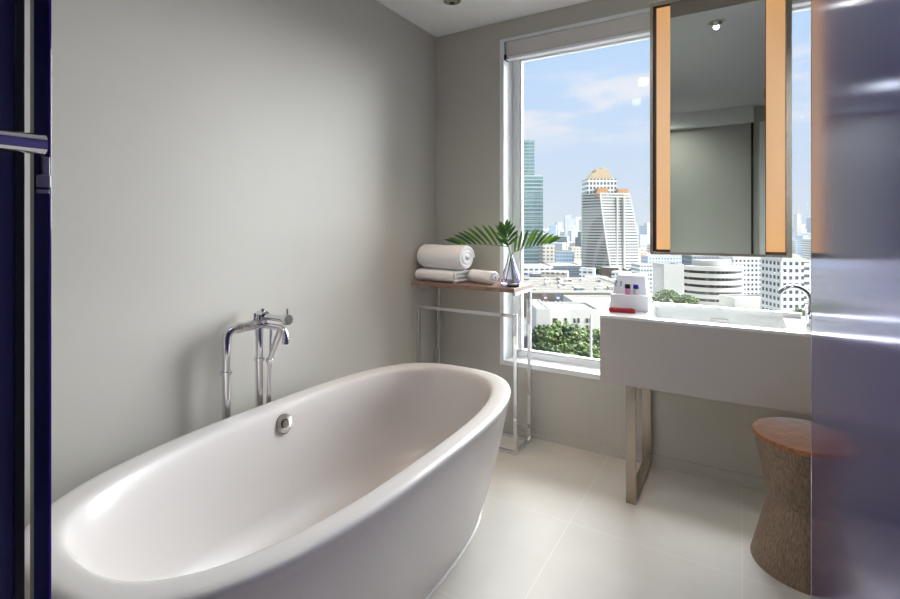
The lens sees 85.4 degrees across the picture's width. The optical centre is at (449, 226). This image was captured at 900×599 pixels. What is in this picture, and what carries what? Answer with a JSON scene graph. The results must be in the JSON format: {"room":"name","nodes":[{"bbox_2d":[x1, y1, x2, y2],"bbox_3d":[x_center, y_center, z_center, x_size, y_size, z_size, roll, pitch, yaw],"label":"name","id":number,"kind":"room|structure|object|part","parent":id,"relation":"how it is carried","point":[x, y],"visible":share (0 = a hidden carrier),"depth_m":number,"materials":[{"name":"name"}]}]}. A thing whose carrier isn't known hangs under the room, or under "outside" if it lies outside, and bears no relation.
{"room":"bathroom","nodes":[
{"label":"bathroom","id":0,"kind":"room"},
{"bbox_2d":[25,0,435,527],"bbox_3d":[-1.186,-0.006,1.762,0.200,2.613,4.406,0,0,31],"label":"wall","id":1,"kind":"structure","parent":0,"point":[215,163],"depth_m":1.96,"materials":[{"name":"paint"}]},
{"bbox_2d":[376,0,591,36],"bbox_3d":[0.111,-1.388,0.986,3.222,0.150,4.406,0,0,31],"label":"ceiling","id":2,"kind":"structure","parent":0,"point":[438,18],"depth_m":2.96,"materials":[{"name":"paint"}]},
{"bbox_2d":[443,0,460,4],"bbox_3d":[0.012,-1.302,2.834,0.102,0.022,0.102,0,0,31],"label":"recessed light","id":3,"kind":"object","parent":2,"relation":"in","point":[448,2],"visible":1,"depth_m":2.83,"materials":[{"name":"metal"}]},
{"bbox_2d":[650,0,791,257],"bbox_3d":[1.257,-0.588,2.301,0.582,1.450,0.040,0,0,31],"label":"mirror","id":4,"kind":"object","parent":2,"relation":"hanging from","point":[721,70],"visible":1,"depth_m":2.28,"materials":[{"name":"mirror"}]},
{"bbox_3d":[1.249,-1.057,2.294,0.392,0.070,0.008,0,0,31],"label":"header panel","id":5,"kind":"part","parent":4,"relation":"part of","materials":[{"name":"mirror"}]},
{"bbox_2d":[670,0,764,253],"bbox_3d":[1.249,-0.449,2.293,0.392,1.147,0.006,0,0,31],"label":"mirror glass","id":6,"kind":"object","parent":4,"relation":"attached to","point":[717,52],"depth_m":2.28,"materials":[{"name":"silver mirror"}]},
{"bbox_2d":[429,434,810,598],"bbox_3d":[0.111,1.375,0.986,3.222,0.150,4.406,0,0,31],"label":"floor","id":7,"kind":"structure","parent":0,"point":[557,521],"depth_m":2.03,"materials":[{"name":"tile"}]},
{"bbox_2d":[0,0,47,598],"bbox_3d":[-0.771,-0.009,0.240,0.055,2.608,0.920,0,0,31],"label":"shower door","id":8,"kind":"structure","parent":7,"relation":"on","point":[15,142],"depth_m":0.62,"materials":[{"name":"blue glass"}]},
{"bbox_3d":[-0.764,0.001,0.281,0.012,2.588,0.798,0,0,31],"label":"door glass","id":9,"kind":"part","parent":8,"relation":"part of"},
{"bbox_3d":[-0.758,-0.105,0.232,0.026,0.026,0.920,0,0,31],"label":"bar handle","id":10,"kind":"part","parent":8,"relation":"part of","materials":[{"name":"silver metal"}]},
{"bbox_2d":[30,0,50,598],"bbox_3d":[-0.543,-0.009,0.648,0.026,2.608,0.019,0,0,31],"label":"shower door","id":11,"kind":"structure","parent":7,"relation":"on","point":[40,10],"depth_m":0.64,"materials":[{"name":"blue glass"}]},
{"bbox_2d":[220,308,292,419],"bbox_3d":[-0.795,0.817,2.006,0.281,0.966,0.172,0,0,-19],"label":"faucet","id":12,"kind":"object","parent":7,"relation":"on","point":[260,317],"visible":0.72,"depth_m":2.01,"materials":[{"name":"silver metal"}]},
{"bbox_3d":[-0.879,0.875,1.919,0.064,0.850,0.064,0,0,31],"label":"leg","id":13,"kind":"part","parent":12,"relation":"part of","materials":[{"name":"silver metal"}]},
{"bbox_3d":[-0.801,0.870,2.050,0.064,0.860,0.064,0,0,31],"label":"leg","id":14,"kind":"part","parent":12,"relation":"part of","materials":[{"name":"silver metal"}]},
{"bbox_3d":[-0.725,0.439,2.017,0.164,0.074,0.029,0,0,31],"label":"spout","id":15,"kind":"part","parent":12,"relation":"part of","materials":[{"name":"silver metal"}]},
{"bbox_3d":[-0.665,0.367,1.986,0.029,0.066,0.045,0,0,31],"label":"temperature knob","id":16,"kind":"part","parent":12,"relation":"part of","materials":[{"name":"silver metal"}]},
{"bbox_2d":[25,363,510,598],"bbox_3d":[-0.385,1.008,1.751,0.886,0.583,1.780,0,0,31],"label":"bathtub","id":17,"kind":"object","parent":7,"relation":"on","point":[372,483],"visible":0.98,"depth_m":1.61,"materials":[{"name":"ceramic"}]},
{"bbox_2d":[411,280,532,455],"bbox_3d":[0.131,0.823,3.023,0.700,0.954,0.292,0,0,31],"label":"towel rack","id":18,"kind":"object","parent":7,"relation":"on","point":[497,287],"visible":0.76,"depth_m":2.94,"materials":[{"name":"silver metal"}]},
{"bbox_2d":[415,268,469,283],"bbox_3d":[-0.041,0.307,3.112,0.324,0.078,0.198,0,0,37],"label":"bath towel","id":19,"kind":"object","parent":18,"relation":"on","point":[443,275],"visible":0.87,"depth_m":3.02,"materials":[{"name":"fabric"}]},
{"bbox_2d":[417,244,474,269],"bbox_3d":[-0.030,0.193,3.103,0.369,0.159,0.183,0,0,38],"label":"bath towel","id":20,"kind":"object","parent":19,"relation":"on","point":[449,257],"visible":1,"depth_m":3.02,"materials":[{"name":"fabric"}]},
{"bbox_2d":[411,280,532,292],"bbox_3d":[0.131,0.358,3.023,0.700,0.024,0.292,0,0,31],"label":"shelf","id":21,"kind":"object","parent":18,"relation":"attached to","point":[497,287],"depth_m":2.91,"materials":[{"name":"brown wood"}]},
{"bbox_2d":[468,269,498,284],"bbox_3d":[0.202,0.306,2.975,0.091,0.082,0.222,0,0,-39],"label":"hand towel","id":22,"kind":"object","parent":18,"relation":"on","point":[477,276],"visible":1,"depth_m":2.92,"materials":[{"name":"fabric"}]},
{"bbox_3d":[0.203,0.835,3.124,0.670,0.930,0.020,0,0,31],"label":"frame","id":23,"kind":"part","parent":18,"relation":"part of","materials":[{"name":"silver metal"}]},
{"bbox_2d":[501,255,520,285],"bbox_3d":[0.358,0.256,2.879,0.112,0.180,0.114,0,0,-33],"label":"vase","id":24,"kind":"object","parent":18,"relation":"on","point":[510,275],"visible":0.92,"depth_m":2.85,"materials":[{"name":"clear glass"}]},
{"bbox_2d":[444,225,510,254],"bbox_3d":[0.168,0.157,2.958,0.457,0.340,0.038,0,0,25],"label":"palm leaf","id":25,"kind":"object","parent":24,"relation":"in","point":[451,239],"visible":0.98,"depth_m":2.96,"materials":[{"name":"plant"}]},
{"bbox_2d":[496,219,518,253],"bbox_3d":[0.348,0.141,2.872,0.150,0.371,0.069,0,0,31],"label":"palm leaf","id":26,"kind":"object","parent":24,"relation":"in","point":[503,229],"visible":0.96,"depth_m":2.86,"materials":[{"name":"plant"}]},
{"bbox_2d":[511,228,560,254],"bbox_3d":[0.471,0.168,2.795,0.349,0.317,0.028,0,0,33],"label":"palm leaf","id":27,"kind":"object","parent":24,"relation":"in","point":[532,236],"visible":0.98,"depth_m":2.80,"materials":[{"name":"plant"}]},
{"bbox_2d":[506,284,518,286],"bbox_3d":[0.359,0.339,2.797,0.064,0.014,0.044,0,0,-15],"label":"case","id":28,"kind":"object","parent":18,"relation":"on","point":[507,285],"visible":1,"depth_m":2.78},
{"bbox_2d":[600,302,810,504],"bbox_3d":[1.515,0.853,2.146,1.573,0.895,0.454,0,0,31],"label":"vanity","id":29,"kind":"object","parent":7,"relation":"on","point":[753,357],"visible":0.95,"depth_m":2.17,"materials":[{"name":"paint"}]},
{"bbox_3d":[0.963,1.024,2.479,0.046,0.553,0.449,0,0,31],"label":"leg frame","id":30,"kind":"part","parent":29,"relation":"part of","materials":[{"name":"metal"}]},
{"bbox_2d":[600,306,810,336],"bbox_3d":[1.515,0.432,2.146,1.573,0.012,0.454,0,0,31],"label":"countertop","id":31,"kind":"structure","parent":29,"relation":"on","point":[796,328],"depth_m":2.15,"materials":[{"name":"stone"}]},
{"bbox_2d":[609,307,634,312],"bbox_3d":[0.856,0.415,2.430,0.126,0.022,0.032,0,0,24],"label":"packet","id":32,"kind":"object","parent":31,"relation":"on","point":[611,309],"visible":1,"depth_m":2.42,"materials":[{"name":"plastic"}]},
{"bbox_2d":[610,293,648,311],"bbox_3d":[0.918,0.387,2.493,0.185,0.078,0.034,0,0,31],"label":"tray","id":33,"kind":"object","parent":31,"relation":"on","point":[637,302],"visible":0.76,"depth_m":2.48,"materials":[{"name":"white plastic"}]},
{"bbox_2d":[625,284,629,294],"bbox_3d":[0.909,0.321,2.500,0.027,0.054,0.027,0,0,31],"label":"bottle","id":34,"kind":"object","parent":33,"relation":"on","point":[627,286],"visible":1,"depth_m":2.49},
{"bbox_2d":[633,284,638,294],"bbox_3d":[0.945,0.321,2.479,0.027,0.054,0.027,0,0,31],"label":"bottle","id":35,"kind":"object","parent":33,"relation":"on","point":[635,286],"visible":1,"depth_m":2.47,"materials":[{"name":"plastic"}]},
{"bbox_2d":[609,273,652,309],"bbox_3d":[0.956,0.340,2.577,0.195,0.172,0.135,0,0,31],"label":"display stand","id":36,"kind":"object","parent":31,"relation":"on","point":[622,279],"visible":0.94,"depth_m":2.56,"materials":[{"name":"white plastic"}]},
{"bbox_2d":[645,306,788,328],"bbox_3d":[1.247,0.470,2.307,0.568,0.092,0.348,0,0,31],"label":"basin","id":37,"kind":"object","parent":31,"relation":"in","point":[767,319],"depth_m":2.41,"materials":[{"name":"white ceramic"}]},
{"bbox_2d":[777,284,810,326],"bbox_3d":[1.518,0.339,2.121,0.097,0.174,0.139,0,0,-26],"label":"faucet","id":38,"kind":"object","parent":31,"relation":"on","point":[783,289],"visible":0.8,"depth_m":2.10,"materials":[{"name":"silver metal"}]},
{"bbox_3d":[1.505,0.299,2.130,0.129,0.094,0.021,0,0,31],"label":"spout","id":39,"kind":"part","parent":38,"relation":"part of","materials":[{"name":"silver metal"}]},
{"bbox_2d":[750,417,810,595],"bbox_3d":[1.368,1.050,1.873,0.368,0.501,0.368,0,0,31],"label":"stool","id":40,"kind":"object","parent":7,"relation":"on","point":[780,545],"visible":0.52,"depth_m":1.81,"materials":[{"name":"brown wood"}]},
{"bbox_3d":[1.368,0.808,1.873,0.354,0.019,0.354,0,0,31],"label":"seat","id":41,"kind":"part","parent":40,"relation":"part of","materials":[{"name":"brown wood"}]},
{"bbox_2d":[811,0,899,598],"bbox_3d":[0.548,-0.006,0.520,0.036,2.613,2.556,0,0,31],"label":"glass door","id":42,"kind":"structure","parent":7,"relation":"on","point":[855,44],"depth_m":0.99,"materials":[{"name":"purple glass"}]},
{"bbox_2d":[436,0,810,477],"bbox_3d":[1.178,-0.006,2.769,2.822,2.613,0.250,0,0,31],"label":"wall","id":43,"kind":"structure","parent":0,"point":[704,431],"depth_m":3.15,"materials":[{"name":"paint"}]},
{"bbox_2d":[503,421,766,492],"bbox_3d":[1.109,1.269,2.654,2.822,0.062,0.018,0,0,31],"label":"baseboard","id":44,"kind":"structure","parent":43,"relation":"attached to","point":[695,469],"depth_m":2.64,"materials":[{"name":"paint"}]},
{"bbox_2d":[500,5,810,379],"bbox_3d":[1.215,-0.158,2.726,1.954,2.082,0.226,0,0,31],"label":"window","id":45,"kind":"structure","parent":43,"relation":"attached to","point":[511,72],"depth_m":3.15,"materials":[{"name":"white metal"}]},
{"bbox_3d":[1.242,-0.163,2.771,1.898,2.032,0.060,0,0,31],"label":"frame","id":46,"kind":"part","parent":45,"relation":"part of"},
{"bbox_3d":[1.215,-0.158,2.726,1.954,2.082,0.226,0,0,31],"label":"casing","id":47,"kind":"part","parent":45,"relation":"part of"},
{"bbox_2d":[504,0,810,61],"bbox_3d":[1.166,-1.121,2.655,1.886,0.115,0.060,0,0,31],"label":"roller blind","id":48,"kind":"object","parent":43,"relation":"attached to","point":[634,26],"visible":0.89,"depth_m":2.87,"materials":[{"name":"grey fabric"}]},
{"bbox_2d":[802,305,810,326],"bbox_3d":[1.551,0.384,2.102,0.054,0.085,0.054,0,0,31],"label":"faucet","id":49,"kind":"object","parent":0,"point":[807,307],"depth_m":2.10,"materials":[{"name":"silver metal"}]},
{"label":"outside","id":50,"kind":"structure","parent":0,"visible":0},
{"bbox_2d":[523,229,805,349],"bbox_3d":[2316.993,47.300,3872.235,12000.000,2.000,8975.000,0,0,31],"label":"ground","id":51,"kind":"structure","parent":50,"point":[524,318],"depth_m":221.75,"materials":[{"name":"concrete"}]},
{"bbox_2d":[523,141,542,263],"bbox_3d":[75.820,-21.215,516.750,39.734,135.029,34.500,0,0,0],"label":"office tower","id":52,"kind":"structure","parent":51,"relation":"on","point":[532,184],"depth_m":499.98,"materials":[{"name":"green glass"}]},
{"bbox_2d":[530,273,540,276],"bbox_3d":[65.939,41.216,375.000,8.385,10.167,6.000,0,0,0],"label":"building","id":53,"kind":"structure","parent":51,"relation":"on","point":[531,274],"depth_m":372.00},
{"bbox_2d":[523,264,552,276],"bbox_3d":[68.914,38.429,392.000,22.582,15.741,24.000,0,0,0],"label":"annex building","id":54,"kind":"structure","parent":51,"relation":"on","point":[527,268],"depth_m":379.99,"materials":[{"name":"concrete"}]},
{"bbox_2d":[532,299,550,344],"bbox_3d":[35.348,38.611,196.000,5.467,15.377,24.000,0,0,0],"label":"building","id":55,"kind":"structure","parent":51,"relation":"on","point":[541,313],"depth_m":184.02,"materials":[{"name":"concrete"}]},
{"bbox_2d":[532,324,550,345],"bbox_3d":[34.029,40.773,176.111,11.087,11.054,10.760,0,0,31],"label":"street tree","id":56,"kind":"object","parent":51,"relation":"on","point":[535,338],"visible":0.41,"depth_m":174.61,"materials":[{"name":"green plant"}]},
{"bbox_2d":[532,341,554,351],"bbox_3d":[30.831,41.843,157.992,8.485,8.915,8.863,0,0,31],"label":"street tree","id":57,"kind":"object","parent":51,"relation":"on","point":[544,346],"visible":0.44,"depth_m":156.90,"materials":[{"name":"green plant"}]},
{"bbox_2d":[542,295,548,301],"bbox_3d":[44.032,38.910,224.978,3.000,14.780,0.477,0,0,0],"label":"billboard","id":58,"kind":"object","parent":51,"relation":"on","point":[544,297],"visible":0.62,"depth_m":224.81},
{"bbox_2d":[539,244,554,263],"bbox_3d":[91.697,31.684,462.000,11.115,29.231,20.000,0,0,0],"label":"apartment block","id":59,"kind":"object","parent":51,"relation":"on","point":[547,251],"visible":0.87,"depth_m":452.02,"materials":[{"name":"concrete"}]},
{"bbox_2d":[536,327,569,345],"bbox_3d":[35.429,40.332,166.136,11.320,11.936,11.514,0,0,31],"label":"street tree","id":60,"kind":"object","parent":51,"relation":"on","point":[550,336],"visible":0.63,"depth_m":163.23,"materials":[{"name":"green plant"}]},
{"bbox_2d":[549,225,556,235],"bbox_3d":[297.775,20.974,1413.476,21.221,50.652,14.754,0,0,15],"label":"block","id":61,"kind":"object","parent":51,"relation":"on","point":[552,228],"visible":0.64,"depth_m":1406.33,"materials":[{"name":"concrete"}]},
{"bbox_2d":[541,270,568,276],"bbox_3d":[77.127,39.570,358.033,18.592,13.460,14.649,0,0,17],"label":"house","id":62,"kind":"structure","parent":51,"relation":"on","point":[545,273],"depth_m":351.95,"materials":[{"name":"concrete"}]},
{"bbox_2d":[545,347,567,353],"bbox_3d":[32.733,41.690,149.861,8.392,9.220,8.908,0,0,31],"label":"street tree","id":63,"kind":"object","parent":51,"relation":"on","point":[557,349],"visible":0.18,"depth_m":149.39,"materials":[{"name":"green plant"}]},
{"bbox_2d":[555,295,560,301],"bbox_3d":[49.795,38.910,224.978,3.000,14.780,0.477,0,0,0],"label":"billboard","id":64,"kind":"object","parent":51,"relation":"on","point":[557,297],"visible":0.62,"depth_m":224.81},
{"bbox_2d":[551,242,565,249],"bbox_3d":[203.073,38.403,921.190,26.386,15.794,26.294,0,0,27],"label":"block","id":65,"kind":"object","parent":51,"relation":"on","point":[558,246],"visible":0.43,"depth_m":908.00,"materials":[{"name":"concrete"}]},
{"bbox_2d":[555,222,561,235],"bbox_3d":[529.654,12.994,2383.333,24.415,66.611,27.479,0,0,-20],"label":"block","id":66,"kind":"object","parent":51,"relation":"on","point":[559,224],"visible":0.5,"depth_m":2369.58,"materials":[{"name":"concrete"}]},
{"bbox_2d":[544,320,573,344],"bbox_3d":[39.256,39.663,171.927,12.706,13.273,12.145,0,0,31],"label":"street tree","id":67,"kind":"object","parent":51,"relation":"on","point":[557,323],"visible":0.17,"depth_m":170.94,"materials":[{"name":"green plant"}]},
{"bbox_2d":[550,236,568,248],"bbox_3d":[227.054,33.260,1016.616,38.201,26.079,18.012,0,0,27],"label":"block","id":68,"kind":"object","parent":51,"relation":"on","point":[564,239],"visible":0.43,"depth_m":1004.08,"materials":[{"name":"concrete"}]},
{"bbox_2d":[544,262,581,276],"bbox_3d":[99.073,39.453,430.000,26.363,13.694,30.000,0,0,0],"label":"warehouse","id":69,"kind":"structure","parent":51,"relation":"on","point":[573,268],"depth_m":415.00,"materials":[{"name":"concrete"}]},
{"bbox_2d":[555,250,573,261],"bbox_3d":[113.115,35.192,490.000,17.705,22.216,20.000,0,0,0],"label":"apartment block","id":70,"kind":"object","parent":51,"relation":"on","point":[560,255],"visible":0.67,"depth_m":480.00,"materials":[{"name":"glass"}]},
{"bbox_2d":[554,342,579,353],"bbox_3d":[36.307,41.377,152.015,10.004,9.847,9.989,0,0,31],"label":"street tree","id":71,"kind":"object","parent":51,"relation":"on","point":[564,346],"visible":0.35,"depth_m":150.82,"materials":[{"name":"green plant"}]},
{"bbox_2d":[564,215,570,224],"bbox_3d":[547.153,-4.428,2266.129,27.756,101.457,24.699,0,0,6],"label":"block","id":72,"kind":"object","parent":51,"relation":"on","point":[567,218],"visible":0.36,"depth_m":2253.90,"materials":[{"name":"concrete"}]},
{"bbox_2d":[523,276,614,316],"bbox_3d":[67.623,39.153,285.000,61.475,14.295,70.000,0,0,0],"label":"market hall","id":73,"kind":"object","parent":51,"relation":"on","point":[551,286],"visible":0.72,"depth_m":272.56,"materials":[{"name":"concrete"}]},
{"bbox_2d":[564,225,575,235],"bbox_3d":[396.784,21.297,1614.596,34.817,50.005,29.579,0,0,5],"label":"block","id":74,"kind":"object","parent":51,"relation":"on","point":[567,228],"visible":0.43,"depth_m":1600.60,"materials":[{"name":"concrete"}]},
{"bbox_2d":[543,302,599,345],"bbox_3d":[48.863,39.325,199.875,19.078,13.950,20.250,0,0,0],"label":"building","id":75,"kind":"structure","parent":51,"relation":"on","point":[574,313],"depth_m":190.00,"materials":[{"name":"white concrete"}]},
{"bbox_2d":[557,323,586,343],"bbox_3d":[41.683,39.690,168.288,12.195,13.220,12.875,0,0,31],"label":"street tree","id":76,"kind":"object","parent":51,"relation":"on","point":[576,327],"visible":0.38,"depth_m":165.64,"materials":[{"name":"green plant"}]},
{"bbox_2d":[569,242,574,246],"bbox_3d":[261.202,40.063,1064.357,40.925,12.475,29.516,0,0,19],"label":"block","id":77,"kind":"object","parent":51,"relation":"on","point":[571,244],"visible":0.21,"depth_m":1048.42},
{"bbox_2d":[568,231,580,241],"bbox_3d":[391.327,29.520,1530.847,33.453,33.560,28.003,0,0,-9],"label":"block","id":78,"kind":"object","parent":51,"relation":"on","point":[572,234],"visible":0.64,"depth_m":1516.53,"materials":[{"name":"concrete"}]},
{"bbox_2d":[565,351,583,356],"bbox_3d":[37.373,41.794,145.829,8.645,9.011,8.914,0,0,31],"label":"street tree","id":79,"kind":"object","parent":51,"relation":"on","point":[578,352],"visible":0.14,"depth_m":145.96,"materials":[{"name":"green plant"}]},
{"bbox_2d":[568,247,581,259],"bbox_3d":[152.725,35.417,590.000,15.451,21.766,20.000,0,0,0],"label":"apartment block","id":80,"kind":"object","parent":51,"relation":"on","point":[577,250],"visible":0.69,"depth_m":579.98,"materials":[{"name":"concrete"}]},
{"bbox_2d":[575,237,577,246],"bbox_3d":[249.411,32.927,915.041,22.975,26.747,31.244,0,0,25],"label":"block","id":81,"kind":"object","parent":51,"relation":"on","point":[576,238],"visible":0.14,"depth_m":904.90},
{"bbox_2d":[575,217,580,229],"bbox_3d":[608.014,-0.045,2320.134,23.750,92.690,17.957,0,0,-2],"label":"block","id":82,"kind":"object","parent":51,"relation":"on","point":[576,218],"visible":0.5,"depth_m":2310.74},
{"bbox_2d":[578,232,581,246],"bbox_3d":[243.273,27.543,855.065,31.210,37.514,22.138,0,0,-29],"label":"block","id":83,"kind":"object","parent":51,"relation":"on","point":[579,233],"visible":0.07,"depth_m":853.40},
{"bbox_2d":[562,330,599,350],"bbox_3d":[42.607,40.298,159.778,12.311,12.004,11.849,0,0,31],"label":"street tree","id":84,"kind":"object","parent":51,"relation":"on","point":[580,336],"visible":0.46,"depth_m":158.17,"materials":[{"name":"green plant"}]},
{"bbox_2d":[568,341,597,355],"bbox_3d":[41.407,40.766,149.675,10.710,11.068,10.804,0,0,31],"label":"street tree","id":85,"kind":"object","parent":51,"relation":"on","point":[585,348],"visible":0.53,"depth_m":148.30,"materials":[{"name":"green plant"}]},
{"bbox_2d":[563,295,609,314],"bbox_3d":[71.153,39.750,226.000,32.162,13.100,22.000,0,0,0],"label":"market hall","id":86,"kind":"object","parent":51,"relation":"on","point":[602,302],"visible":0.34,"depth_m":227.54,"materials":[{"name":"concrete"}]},
{"bbox_2d":[579,267,594,276],"bbox_3d":[112.114,40.031,398.045,11.426,12.539,10.054,0,0,23],"label":"house","id":87,"kind":"structure","parent":51,"relation":"on","point":[583,271],"depth_m":393.78,"materials":[{"name":"concrete"}]},
{"bbox_2d":[581,331,599,351],"bbox_3d":[48.083,40.347,157.983,11.504,11.905,10.680,0,0,31],"label":"street tree","id":88,"kind":"object","parent":51,"relation":"on","point":[595,338],"visible":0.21,"depth_m":156.41,"materials":[{"name":"green plant"}]},
{"bbox_2d":[581,327,599,345],"bbox_3d":[47.600,40.366,165.833,11.982,11.867,12.190,0,0,31],"label":"street tree","id":89,"kind":"object","parent":51,"relation":"on","point":[596,330],"visible":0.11,"depth_m":165.20,"materials":[{"name":"green plant"}]},
{"bbox_2d":[590,314,591,357],"bbox_3d":[31.783,33.000,110.000,0.700,26.599,0.666,0,0,31],"label":"mast","id":90,"kind":"object","parent":51,"relation":"on","point":[590,314],"visible":0.34,"depth_m":109.80,"materials":[{"name":"metal"}]},
{"bbox_2d":[583,351,599,358],"bbox_3d":[42.942,41.690,144.909,9.369,9.219,9.243,0,0,31],"label":"street tree","id":91,"kind":"object","parent":51,"relation":"on","point":[597,356],"visible":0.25,"depth_m":144.33,"materials":[{"name":"green plant"}]},
{"bbox_2d":[584,276,609,279],"bbox_3d":[101.495,40.465,338.072,14.299,11.670,12.123,0,0,0],"label":"house","id":92,"kind":"structure","parent":51,"relation":"on","point":[604,277],"depth_m":338.71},
{"bbox_2d":[581,167,639,273],"bbox_3d":[157.469,-6.032,486.004,53.808,104.665,35.993,0,0,0],"label":"high rise","id":93,"kind":"structure","parent":51,"relation":"on","point":[609,236],"depth_m":473.48,"materials":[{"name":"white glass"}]},
{"bbox_3d":[147.838,-52.105,488.000,24.078,12.520,16.000,0,0,0],"label":"crown","id":94,"kind":"part","parent":93,"relation":"part of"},
{"bbox_2d":[600,266,621,277],"bbox_3d":[133.849,40.023,405.066,14.848,12.554,10.417,0,0,34],"label":"house","id":95,"kind":"structure","parent":51,"relation":"on","point":[604,271],"depth_m":402.53,"materials":[{"name":"concrete"}]},
{"bbox_2d":[611,270,630,277],"bbox_3d":[133.950,40.578,379.950,13.604,11.444,11.998,0,0,30],"label":"house","id":96,"kind":"structure","parent":51,"relation":"on","point":[614,273],"depth_m":377.40,"materials":[{"name":"concrete"}]},
{"bbox_2d":[631,263,652,294],"bbox_3d":[136.598,36.022,338.000,16.230,20.557,16.000,0,0,0],"label":"office block","id":97,"kind":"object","parent":51,"relation":"on","point":[636,268],"visible":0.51,"depth_m":329.98,"materials":[{"name":"concrete"}]},
{"bbox_2d":[638,249,646,262],"bbox_3d":[189.836,34.208,486.000,7.869,24.184,12.000,0,0,0],"label":"apartment block","id":98,"kind":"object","parent":51,"relation":"on","point":[641,251],"visible":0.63,"depth_m":480.00,"materials":[{"name":"concrete"}]},
{"bbox_2d":[637,235,649,247],"bbox_3d":[427.853,32.426,1075.491,30.296,27.748,26.802,0,0,-5],"label":"block","id":99,"kind":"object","parent":51,"relation":"on","point":[643,240],"visible":0.57,"depth_m":1061.81,"materials":[{"name":"concrete"}]},
{"bbox_2d":[639,226,649,234],"bbox_3d":[465.717,22.036,1153.837,19.448,48.529,30.264,0,0,-13],"label":"block","id":100,"kind":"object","parent":51,"relation":"on","point":[643,230],"visible":0.29,"depth_m":1147.25,"materials":[{"name":"concrete"}]},
{"bbox_2d":[647,244,663,254],"bbox_3d":[308.366,36.661,732.705,16.924,19.277,28.254,0,0,7],"label":"block","id":101,"kind":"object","parent":51,"relation":"on","point":[648,245],"visible":0.14,"depth_m":733.70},
{"bbox_2d":[641,255,681,263],"bbox_3d":[190.727,35.938,433.000,36.578,20.725,16.000,0,0,0],"label":"apartment block","id":102,"kind":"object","parent":51,"relation":"on","point":[644,258],"visible":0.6,"depth_m":425.05,"materials":[{"name":"concrete"}]},
{"bbox_2d":[651,289,680,304],"bbox_3d":[100.492,37.560,225.350,15.055,17.480,15.002,0,0,31],"label":"street tree","id":103,"kind":"object","parent":51,"relation":"on","point":[663,293],"visible":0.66,"depth_m":223.11,"materials":[{"name":"green plant"}]},
{"bbox_2d":[653,262,683,302],"bbox_3d":[114.754,32.792,257.000,10.246,27.016,14.000,0,0,0],"label":"building","id":104,"kind":"structure","parent":51,"relation":"on","point":[666,275],"depth_m":250.00,"materials":[{"name":"concrete"}]},
{"bbox_2d":[674,294,699,304],"bbox_3d":[104.078,37.932,214.771,10.290,16.737,10.992,0,0,31],"label":"street tree","id":105,"kind":"object","parent":51,"relation":"on","point":[690,299],"visible":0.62,"depth_m":213.31,"materials":[{"name":"green plant"}]},
{"bbox_2d":[682,255,718,264],"bbox_3d":[220.082,34.749,409.000,43.443,23.102,18.000,0,0,0],"label":"apartment block","id":106,"kind":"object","parent":51,"relation":"on","point":[686,259],"visible":0.11,"depth_m":399.98,"materials":[{"name":"concrete"}]},
{"bbox_2d":[684,260,743,306],"bbox_3d":[150.865,33.363,274.748,34.581,28.715,14.296,0,0,0],"label":"curved building","id":107,"kind":"structure","parent":51,"relation":"on","point":[705,280],"depth_m":270.71,"materials":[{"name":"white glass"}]},
{"bbox_2d":[719,294,759,309],"bbox_3d":[147.838,40.373,242.000,21.189,11.854,14.000,0,0,0],"label":"office block","id":108,"kind":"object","parent":51,"relation":"on","point":[746,301],"visible":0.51,"depth_m":237.10,"materials":[{"name":"concrete"}]},
{"bbox_2d":[719,256,760,293],"bbox_3d":[200.379,32.931,326.000,31.930,26.739,16.000,0,0,0],"label":"office block","id":109,"kind":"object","parent":51,"relation":"on","point":[751,270],"visible":0.34,"depth_m":318.04,"materials":[{"name":"concrete"}]},
{"bbox_2d":[760,254,803,311],"bbox_3d":[148.791,29.039,219.000,9.992,34.521,14.000,0,0,0],"label":"tower","id":110,"kind":"structure","parent":51,"relation":"on","point":[776,273],"depth_m":212.01,"materials":[{"name":"concrete"}]},
{"bbox_2d":[792,240,795,253],"bbox_3d":[588.663,34.427,831.194,17.100,23.746,18.045,0,0,-6],"label":"block","id":111,"kind":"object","parent":51,"relation":"on","point":[793,241],"visible":0.36,"depth_m":823.92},
{"bbox_2d":[794,203,800,239],"bbox_3d":[644.109,1.531,904.000,8.299,89.538,8.000,0,0,0],"label":"slender tower","id":112,"kind":"structure","parent":51,"relation":"on","point":[797,217],"depth_m":900.71,"materials":[{"name":"concrete"}]},
{"bbox_2d":[792,308,804,315],"bbox_3d":[135.979,38.966,189.981,4.900,14.669,4.952,0,0,31],"label":"street tree","id":113,"kind":"object","parent":51,"relation":"on","point":[798,310],"visible":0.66,"depth_m":189.08,"materials":[{"name":"green plant"}]},
{"bbox_2d":[793,225,803,232],"bbox_3d":[1313.497,19.605,1838.092,34.202,53.390,21.012,0,0,-26],"label":"block","id":114,"kind":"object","parent":51,"relation":"on","point":[802,226],"visible":0.29,"depth_m":1830.62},
{"bbox_2d":[796,235,809,256],"bbox_3d":[511.373,29.442,707.000,10.041,33.716,14.000,0,0,0],"label":"apartment block","id":115,"kind":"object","parent":51,"relation":"on","point":[798,237],"visible":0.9,"depth_m":706.98,"materials":[{"name":"concrete"}]},
{"bbox_2d":[802,238,810,257],"bbox_3d":[480.083,31.097,637.815,25.306,30.405,26.573,0,0,14],"label":"block","id":116,"kind":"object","parent":51,"relation":"on","point":[806,243],"visible":0.21,"depth_m":640.10,"materials":[{"name":"concrete"}]},
{"bbox_2d":[803,258,810,316],"bbox_3d":[173.678,31.042,239.000,15.553,30.516,18.000,0,0,0],"label":"office block","id":117,"kind":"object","parent":51,"relation":"on","point":[807,261],"visible":0.17,"depth_m":230.03,"materials":[{"name":"concrete"}]},
{"bbox_2d":[806,218,810,232],"bbox_3d":[1880.000,0.184,2542.841,18.963,92.233,31.902,0,0,-28],"label":"block","id":118,"kind":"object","parent":51,"relation":"on","point":[808,220],"visible":0.36,"depth_m":2544.05,"materials":[{"name":"concrete"}]}
]}

